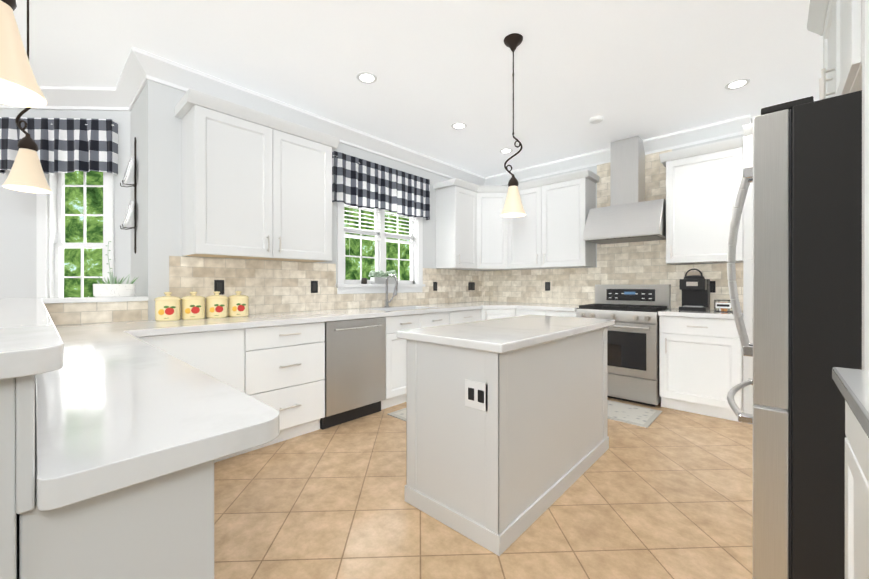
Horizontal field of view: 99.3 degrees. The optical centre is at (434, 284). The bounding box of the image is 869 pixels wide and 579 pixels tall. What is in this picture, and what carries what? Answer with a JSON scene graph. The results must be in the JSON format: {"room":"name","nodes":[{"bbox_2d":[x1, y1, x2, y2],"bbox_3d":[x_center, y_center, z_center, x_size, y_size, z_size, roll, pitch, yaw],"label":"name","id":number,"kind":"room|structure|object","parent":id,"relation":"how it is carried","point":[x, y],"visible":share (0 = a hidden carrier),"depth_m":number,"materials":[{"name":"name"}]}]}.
{"room":"kitchen","nodes":[
{"label":"kitchen","id":0,"kind":"room"},
{"bbox_2d":[0,109,130,297],"bbox_3d":[-3.266,-0.210,3.083,1.600,2.740,0.120,0,0,-2],"label":"wall","id":1,"kind":"structure","parent":0,"point":[17,244],"depth_m":3.02,"materials":[{"name":"grey paint"}]},
{"bbox_2d":[0,117,117,174],"bbox_3d":[-3.057,-1.117,2.984,0.910,0.447,0.094,0,0,-2],"label":"window valance","id":2,"kind":"object","parent":1,"relation":"attached to","point":[67,145],"visible":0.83,"depth_m":2.97,"materials":[{"name":"fabric"}]},
{"bbox_2d":[36,172,113,297],"bbox_3d":[-2.945,-0.318,3.074,0.640,1.775,0.165,0,0,-2],"label":"window","id":3,"kind":"structure","parent":1,"relation":"in","point":[51,244],"depth_m":3.03,"materials":[{"name":"white wood"}]},
{"bbox_2d":[0,301,141,578],"bbox_3d":[-1.350,0.637,1.519,2.653,1.048,0.674,0,0,43],"label":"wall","id":4,"kind":"structure","parent":0,"point":[17,446],"depth_m":0.46,"materials":[{"name":"white paint"}]},
{"bbox_2d":[0,297,63,378],"bbox_3d":[-1.618,0.095,1.230,2.710,0.032,0.480,0,0,43],"label":"countertop","id":5,"kind":"structure","parent":4,"relation":"on","point":[31,342],"depth_m":0.54,"materials":[{"name":"stone"}]},
{"bbox_2d":[56,296,148,302],"bbox_3d":[-2.218,0.094,2.444,0.182,0.032,0.491,0,0,43],"label":"windowsill","id":6,"kind":"structure","parent":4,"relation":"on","point":[125,298],"depth_m":2.39,"materials":[{"name":"wood"}]},
{"bbox_2d":[93,241,136,296],"bbox_3d":[-2.161,-0.109,2.508,0.101,0.374,0.237,0,0,43],"label":"pot","id":7,"kind":"object","parent":6,"relation":"on","point":[113,287],"visible":0.98,"depth_m":2.47,"materials":[{"name":"white ceramic"}]},
{"bbox_2d":[131,80,168,319],"bbox_3d":[-2.264,-0.210,2.905,0.810,2.740,0.120,0,0,43],"label":"wall","id":8,"kind":"structure","parent":0,"point":[150,133],"depth_m":2.65,"materials":[{"name":"grey paint"}]},
{"bbox_2d":[0,58,145,110],"bbox_3d":[-3.038,-1.510,2.767,1.740,0.139,1.132,0,0,43],"label":"crown molding","id":9,"kind":"structure","parent":8,"relation":"attached to","point":[122,97],"depth_m":2.97,"materials":[{"name":"white wood"}]},
{"bbox_2d":[120,137,136,253],"bbox_3d":[-2.362,-0.700,2.850,0.230,0.913,0.093,0,0,43],"label":"plate rack","id":10,"kind":"object","parent":8,"relation":"attached to","point":[128,212],"visible":1,"depth_m":2.86,"materials":[{"name":"brown metal"}]},
{"bbox_2d":[169,87,479,311],"bbox_3d":[-0.637,-0.211,4.159,0.120,2.740,3.930,0,0,43],"label":"wall","id":11,"kind":"structure","parent":0,"point":[175,194],"depth_m":3.66,"materials":[{"name":"grey paint"}]},
{"bbox_2d":[175,88,339,261],"bbox_3d":[-1.369,-0.757,2.991,0.382,1.086,1.150,0,0,43],"label":"upper cabinet","id":12,"kind":"object","parent":11,"relation":"attached to","point":[256,185],"visible":1,"depth_m":2.79,"materials":[{"name":"white paint"}]},
{"bbox_2d":[44,256,483,324],"bbox_3d":[-0.814,0.016,3.874,0.008,0.457,4.590,0,0,43],"label":"backsplash","id":13,"kind":"structure","parent":11,"relation":"attached to","point":[265,286],"depth_m":3.22,"materials":[{"name":"tile"}]},
{"bbox_2d":[214,280,223,294],"bbox_3d":[-1.694,0.017,2.908,0.007,0.115,0.070,0,0,43],"label":"outlet","id":14,"kind":"object","parent":13,"relation":"attached to","point":[218,285],"depth_m":2.91,"materials":[{"name":"black plastic"}]},
{"bbox_2d":[311,281,317,292],"bbox_3d":[-1.141,0.017,3.508,0.007,0.115,0.070,0,0,43],"label":"outlet","id":15,"kind":"object","parent":13,"relation":"attached to","point":[314,284],"depth_m":3.50,"materials":[{"name":"black plastic"}]},
{"bbox_2d":[433,282,436,290],"bbox_3d":[0.011,0.017,4.757,0.007,0.115,0.070,0,0,43],"label":"outlet","id":16,"kind":"object","parent":13,"relation":"attached to","point":[434,283],"depth_m":4.75,"materials":[{"name":"black plastic"}]},
{"bbox_2d":[468,282,474,289],"bbox_3d":[0.536,0.016,5.326,0.007,0.115,0.145,0,0,43],"label":"outlet","id":17,"kind":"object","parent":13,"relation":"attached to","point":[471,285],"depth_m":5.32,"materials":[{"name":"black plastic"}]},
{"bbox_2d":[128,47,483,185],"bbox_3d":[-0.631,-1.510,4.004,0.100,0.139,4.150,0,0,43],"label":"crown molding","id":18,"kind":"structure","parent":11,"relation":"attached to","point":[140,68],"depth_m":3.17,"materials":[{"name":"white wood"}]},
{"bbox_2d":[335,202,424,293],"bbox_3d":[-0.597,-0.563,4.170,0.165,1.305,1.250,0,0,43],"label":"window","id":19,"kind":"structure","parent":11,"relation":"in","point":[414,283],"depth_m":4.15,"materials":[{"name":"white wood"}]},
{"bbox_2d":[361,278,366,283],"bbox_3d":[-0.755,-0.043,3.962,0.064,0.065,0.064,0,0,43],"label":"jar","id":20,"kind":"object","parent":19,"relation":"on","point":[363,280],"visible":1,"depth_m":3.94,"materials":[{"name":"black glass"}]},
{"bbox_2d":[344,206,415,263],"bbox_3d":[-0.591,-0.693,4.164,0.052,0.864,1.020,0,0,43],"label":"window blinds","id":21,"kind":"object","parent":19,"relation":"attached to","point":[412,243],"visible":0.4,"depth_m":4.10,"materials":[{"name":"white plastic"}]},
{"bbox_2d":[369,270,396,283],"bbox_3d":[-0.581,-0.093,4.153,0.104,0.164,0.362,0,0,43],"label":"planter","id":22,"kind":"object","parent":19,"relation":"on","point":[378,277],"visible":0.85,"depth_m":4.10,"materials":[{"name":"white ceramic"}]},
{"bbox_2d":[332,151,429,219],"bbox_3d":[-0.531,-1.057,4.115,0.096,0.507,1.370,0,0,43],"label":"window valance","id":23,"kind":"object","parent":11,"relation":"attached to","point":[359,182],"visible":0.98,"depth_m":3.98,"materials":[{"name":"fabric"}]},
{"bbox_2d":[433,178,476,268],"bbox_3d":[0.292,-0.758,4.833,0.327,1.084,0.460,0,0,43],"label":"upper cabinet","id":24,"kind":"object","parent":11,"relation":"attached to","point":[475,230],"depth_m":4.68,"materials":[{"name":"white paint"}]},
{"bbox_2d":[13,0,822,176],"bbox_3d":[-1.095,-1.630,1.915,5.990,0.100,8.090,0,0,43],"label":"ceiling","id":25,"kind":"structure","parent":0,"point":[642,69],"depth_m":2.59,"materials":[{"name":"white paint"}]},
{"bbox_2d":[0,0,46,107],"bbox_3d":[-0.936,-0.996,0.782,0.158,1.164,0.158,0,0,43],"label":"pendant light","id":26,"kind":"object","parent":25,"relation":"hanging from","point":[19,86],"visible":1,"depth_m":0.79,"materials":[{"name":"white glass"}]},
{"bbox_2d":[2,0,51,192],"bbox_3d":[-1.909,-1.014,1.733,0.158,1.129,0.158,0,0,43],"label":"pendant light","id":27,"kind":"object","parent":25,"relation":"hanging from","point":[26,173],"visible":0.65,"depth_m":1.72,"materials":[{"name":"white glass"}]},
{"bbox_2d":[356,72,376,83],"bbox_3d":[-0.516,-1.577,2.816,0.160,0.006,0.160,0,0,43],"label":"recessed light","id":28,"kind":"object","parent":25,"relation":"in","point":[366,77],"visible":1,"depth_m":2.81,"materials":[{"name":"white plastic"}]},
{"bbox_2d":[451,122,466,129],"bbox_3d":[0.242,-1.577,3.667,0.160,0.006,0.160,0,0,43],"label":"recessed light","id":29,"kind":"object","parent":25,"relation":"in","point":[458,126],"visible":1,"depth_m":3.67,"materials":[{"name":"white plastic"}]},
{"bbox_2d":[499,148,512,153],"bbox_3d":[0.845,-1.577,4.350,0.160,0.006,0.160,0,0,43],"label":"recessed light","id":30,"kind":"object","parent":25,"relation":"in","point":[506,151],"visible":1,"depth_m":4.36,"materials":[{"name":"white plastic"}]},
{"bbox_2d":[501,33,525,216],"bbox_3d":[0.507,-1.014,2.376,0.158,1.129,0.158,0,0,43],"label":"pendant light","id":31,"kind":"object","parent":25,"relation":"hanging from","point":[513,206],"visible":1,"depth_m":2.35,"materials":[{"name":"white glass"}]},
{"bbox_2d":[589,116,602,123],"bbox_3d":[1.537,-1.565,3.507,0.124,0.030,0.124,0,0,43],"label":"smoke detector","id":32,"kind":"object","parent":25,"relation":"attached to","point":[595,119],"visible":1,"depth_m":3.48,"materials":[{"name":"white plastic"}]},
{"bbox_2d":[724,79,750,89],"bbox_3d":[2.382,-1.577,2.904,0.160,0.006,0.160,0,0,43],"label":"recessed light","id":33,"kind":"object","parent":25,"relation":"in","point":[737,84],"visible":1,"depth_m":2.90,"materials":[{"name":"white"}]},
{"bbox_2d":[214,397,752,578],"bbox_3d":[-1.095,1.210,1.916,5.990,0.100,8.090,0,0,43],"label":"floor","id":34,"kind":"structure","parent":0,"point":[667,493],"depth_m":1.87,"materials":[{"name":"tile"}]},
{"bbox_2d":[19,399,213,578],"bbox_3d":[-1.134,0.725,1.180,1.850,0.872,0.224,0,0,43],"label":"base cabinet","id":35,"kind":"object","parent":34,"relation":"on","point":[161,527],"visible":0.48,"depth_m":0.55,"materials":[{"name":"white paint"}]},
{"bbox_2d":[35,325,278,510],"bbox_3d":[-1.077,0.266,1.217,1.885,0.040,0.325,0,0,43],"label":"countertop","id":36,"kind":"structure","parent":35,"relation":"on","point":[119,405],"depth_m":0.68,"materials":[{"name":"stone"}]},
{"bbox_2d":[136,328,247,462],"bbox_3d":[-1.744,0.724,2.408,0.609,0.873,0.742,0,0,43],"label":"base cabinet","id":37,"kind":"object","parent":34,"relation":"on","point":[222,355],"depth_m":2.35,"materials":[{"name":"white paint"}]},
{"bbox_2d":[248,322,324,451],"bbox_3d":[-1.289,0.723,2.901,0.609,0.873,0.601,0,0,43],"label":"base cabinet","id":38,"kind":"object","parent":34,"relation":"on","point":[280,369],"depth_m":2.71,"materials":[{"name":"white paint"}]},
{"bbox_2d":[320,317,385,429],"bbox_3d":[-0.847,0.726,3.319,0.651,0.868,0.604,0,0,43],"label":"dishwasher","id":39,"kind":"object","parent":34,"relation":"on","point":[355,369],"visible":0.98,"depth_m":3.11,"materials":[{"name":"silver metal"}]},
{"bbox_2d":[387,407,406,421],"bbox_3d":[0.070,1.155,3.460,0.510,0.009,0.900,0,0,43],"label":"area rug","id":40,"kind":"object","parent":34,"relation":"on","point":[401,414],"visible":0.15,"depth_m":3.28,"materials":[{"name":"grey fabric"}]},
{"bbox_2d":[408,309,479,329],"bbox_3d":[0.129,0.723,4.439,0.610,0.873,0.640,0,0,43],"label":"base cabinet","id":41,"kind":"object","parent":34,"relation":"on","point":[415,321],"depth_m":3.94,"materials":[{"name":"white paint"}]},
{"bbox_2d":[55,301,494,335],"bbox_3d":[-0.570,0.265,3.642,0.660,0.040,4.578,0,0,43],"label":"countertop","id":42,"kind":"structure","parent":41,"relation":"on","point":[151,327],"depth_m":2.70,"materials":[{"name":"stone"}]},
{"bbox_2d":[154,292,180,320],"bbox_3d":[-1.853,0.145,2.567,0.154,0.199,0.152,0,0,43],"label":"canister","id":43,"kind":"object","parent":42,"relation":"on","point":[167,306],"visible":1,"depth_m":2.51,"materials":[{"name":"beige ceramic"}]},
{"bbox_2d":[181,291,205,319],"bbox_3d":[-1.749,0.145,2.679,0.154,0.199,0.152,0,0,43],"label":"canister","id":44,"kind":"object","parent":42,"relation":"on","point":[193,306],"visible":0.98,"depth_m":2.62,"materials":[{"name":"beige ceramic"}]},
{"bbox_2d":[206,291,227,317],"bbox_3d":[-1.646,0.145,2.792,0.154,0.199,0.152,0,0,43],"label":"canister","id":45,"kind":"object","parent":42,"relation":"on","point":[216,305],"visible":0.96,"depth_m":2.74,"materials":[{"name":"beige ceramic"}]},
{"bbox_2d":[228,291,248,316],"bbox_3d":[-1.542,0.145,2.904,0.154,0.199,0.152,0,0,43],"label":"canister","id":46,"kind":"object","parent":42,"relation":"on","point":[238,304],"visible":1,"depth_m":2.85,"materials":[{"name":"beige ceramic"}]},
{"bbox_2d":[384,274,397,306],"bbox_3d":[-0.449,0.060,4.053,0.216,0.369,0.133,0,0,43],"label":"faucet","id":47,"kind":"object","parent":42,"relation":"on","point":[387,301],"visible":1,"depth_m":4.06,"materials":[{"name":"silver metal"}]},
{"bbox_2d":[480,309,515,320],"bbox_3d":[0.772,0.725,4.479,0.300,0.868,0.300,0,0,43],"label":"base cabinet","id":48,"kind":"object","parent":34,"relation":"on","point":[485,314],"depth_m":4.47,"materials":[{"name":"white paint"}]},
{"bbox_2d":[405,327,608,555],"bbox_3d":[0.538,0.724,2.300,0.596,0.873,1.416,0,0,43],"label":"kitchen island","id":49,"kind":"object","parent":34,"relation":"on","point":[505,450],"visible":0.81,"depth_m":1.81,"materials":[{"name":"white paint"}]},
{"bbox_2d":[397,315,614,352],"bbox_3d":[0.538,0.265,2.300,0.660,0.040,1.480,0,0,43],"label":"island countertop","id":50,"kind":"structure","parent":49,"relation":"on","point":[503,335],"depth_m":1.95,"materials":[{"name":"stone"}]},
{"bbox_2d":[516,309,575,316],"bbox_3d":[1.466,0.723,4.465,0.748,0.873,0.609,0,0,43],"label":"base cabinet","id":51,"kind":"object","parent":34,"relation":"on","point":[519,312],"depth_m":4.23,"materials":[{"name":"white paint"}]},
{"bbox_2d":[483,302,578,311],"bbox_3d":[1.267,0.264,4.422,0.985,0.040,0.942,0,0,43],"label":"countertop","id":52,"kind":"structure","parent":51,"relation":"on","point":[498,305],"depth_m":4.41,"materials":[{"name":"stone"}]},
{"bbox_2d":[576,285,670,406],"bbox_3d":[1.994,0.577,3.915,0.754,1.165,0.699,0,0,43],"label":"range","id":53,"kind":"object","parent":34,"relation":"on","point":[632,351],"visible":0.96,"depth_m":3.64,"materials":[{"name":"silver metal"}]},
{"bbox_2d":[607,400,661,427],"bbox_3d":[1.604,1.155,3.463,0.820,0.009,0.525,0,0,43],"label":"area rug","id":54,"kind":"object","parent":34,"relation":"on","point":[633,415],"visible":0.46,"depth_m":3.31,"materials":[{"name":"grey fabric"}]},
{"bbox_2d":[659,316,743,421],"bbox_3d":[2.517,0.723,3.470,0.597,0.873,0.648,0,0,43],"label":"base cabinet","id":55,"kind":"object","parent":34,"relation":"on","point":[701,366],"visible":0.81,"depth_m":3.26,"materials":[{"name":"white paint"}]},
{"bbox_2d":[658,308,742,318],"bbox_3d":[2.518,0.265,3.467,0.602,0.040,0.650,0,0,43],"label":"countertop","id":56,"kind":"structure","parent":55,"relation":"on","point":[676,312],"depth_m":3.29,"materials":[{"name":"stone"}]},
{"bbox_2d":[679,269,709,311],"bbox_3d":[2.524,0.043,3.582,0.210,0.403,0.312,0,0,43],"label":"coffee maker","id":57,"kind":"object","parent":56,"relation":"on","point":[695,289],"visible":1,"depth_m":3.52,"materials":[{"name":"black plastic"}]},
{"bbox_2d":[714,300,732,311],"bbox_3d":[2.669,0.191,3.371,0.188,0.107,0.155,0,0,43],"label":"mug","id":58,"kind":"object","parent":56,"relation":"on","point":[722,306],"visible":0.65,"depth_m":3.34,"materials":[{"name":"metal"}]},
{"bbox_2d":[743,123,753,423],"bbox_3d":[3.093,-0.070,2.931,0.960,2.460,0.672,0,0,43],"label":"pantry cabinet","id":59,"kind":"object","parent":34,"relation":"on","point":[748,403],"visible":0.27,"depth_m":3.03,"materials":[{"name":"white paint"}]},
{"bbox_2d":[727,90,861,578],"bbox_3d":[1.678,0.275,1.371,0.925,1.772,0.906,0,0,43],"label":"refrigerator","id":60,"kind":"object","parent":34,"relation":"on","point":[803,174],"visible":1,"depth_m":1.20,"materials":[{"name":"black metal"}]},
{"bbox_2d":[845,400,868,578],"bbox_3d":[1.247,0.724,0.674,0.616,0.872,0.580,0,0,43],"label":"base cabinet","id":61,"kind":"object","parent":34,"relation":"on","point":[856,502],"visible":0.81,"depth_m":0.86,"materials":[{"name":"white paint"}]},
{"bbox_2d":[832,367,868,437],"bbox_3d":[0.456,0.266,-0.165,0.642,0.040,2.895,0,0,43],"label":"countertop","id":62,"kind":"structure","parent":61,"relation":"on","point":[852,385],"depth_m":0.89,"materials":[{"name":"stone"}]},
{"bbox_2d":[862,0,868,369],"bbox_3d":[1.480,-0.032,0.897,0.577,2.386,0.045,0,0,43],"label":"panel","id":63,"kind":"object","parent":34,"relation":"on","point":[865,184],"visible":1,"depth_m":1.07,"materials":[{"name":"white paint"}]},
{"bbox_2d":[489,117,752,304],"bbox_3d":[2.250,-0.211,4.251,4.240,2.740,0.120,0,0,43],"label":"wall","id":64,"kind":"structure","parent":0,"point":[593,169],"depth_m":4.45,"materials":[{"name":"grey paint"}]},
{"bbox_2d":[469,269,508,270],"bbox_3d":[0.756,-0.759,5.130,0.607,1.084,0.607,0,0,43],"label":"under-cabinet light","id":65,"kind":"object","parent":64,"relation":"attached to","point":[469,269],"depth_m":5.13,"materials":[{"name":"white paint"}]},
{"bbox_2d":[477,185,508,268],"bbox_3d":[0.765,-0.759,4.903,0.306,1.082,0.307,0,0,43],"label":"upper cabinet","id":66,"kind":"object","parent":64,"relation":"attached to","point":[492,228],"depth_m":4.90,"materials":[{"name":"white paint"}]},
{"bbox_2d":[509,169,596,268],"bbox_3d":[1.453,-0.758,4.678,1.030,1.084,0.327,0,0,43],"label":"upper cabinet","id":67,"kind":"object","parent":64,"relation":"attached to","point":[549,235],"depth_m":4.47,"materials":[{"name":"white paint"}]},
{"bbox_2d":[484,149,742,310],"bbox_3d":[1.857,-0.451,4.526,3.050,2.020,0.008,0,0,43],"label":"backsplash","id":68,"kind":"structure","parent":64,"relation":"attached to","point":[637,263],"depth_m":4.31,"materials":[{"name":"tile"}]},
{"bbox_2d":[545,282,549,290],"bbox_3d":[1.488,0.017,4.857,0.070,0.115,0.007,0,0,43],"label":"outlet","id":69,"kind":"object","parent":68,"relation":"attached to","point":[547,284],"depth_m":4.85,"materials":[{"name":"black plastic"}]},
{"bbox_2d":[710,281,715,292],"bbox_3d":[2.760,0.017,3.684,0.070,0.115,0.007,0,0,43],"label":"outlet","id":70,"kind":"object","parent":68,"relation":"attached to","point":[712,283],"depth_m":3.67,"materials":[{"name":"black plastic"}]},
{"bbox_2d":[484,114,750,185],"bbox_3d":[1.870,-1.510,4.452,2.951,0.139,0.100,0,0,43],"label":"crown molding","id":71,"kind":"structure","parent":64,"relation":"attached to","point":[734,126],"depth_m":4.01,"materials":[{"name":"white wood"}]},
{"bbox_2d":[583,136,665,243],"bbox_3d":[2.068,-1.030,3.995,0.736,1.098,0.497,0,0,43],"label":"range hood","id":72,"kind":"object","parent":64,"relation":"attached to","point":[629,214],"visible":1,"depth_m":3.94,"materials":[{"name":"silver metal"}]},
{"bbox_2d":[659,137,742,264],"bbox_3d":[2.594,-0.758,3.588,0.635,1.085,0.382,0,0,43],"label":"upper cabinet","id":73,"kind":"object","parent":64,"relation":"attached to","point":[703,182],"visible":0.94,"depth_m":3.48,"materials":[{"name":"white paint"}]},
{"bbox_3d":[1.062,-0.209,-0.075,0.120,2.740,7.850,0,0,43],"label":"wall","id":74,"kind":"structure","parent":0,"visible":0},
{"bbox_2d":[807,0,861,99],"bbox_3d":[1.763,-0.984,1.258,0.652,0.630,1.040,0,0,43],"label":"upper cabinet","id":75,"kind":"object","parent":74,"relation":"attached to","point":[836,25],"visible":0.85,"depth_m":1.40,"materials":[{"name":"white paint"}]},
{"label":"outside","id":76,"kind":"structure","parent":0,"visible":0},
{"bbox_2d":[64,170,409,296],"bbox_3d":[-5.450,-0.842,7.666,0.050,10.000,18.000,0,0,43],"label":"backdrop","id":77,"kind":"structure","parent":76,"point":[74,233],"depth_m":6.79,"materials":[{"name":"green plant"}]}
]}

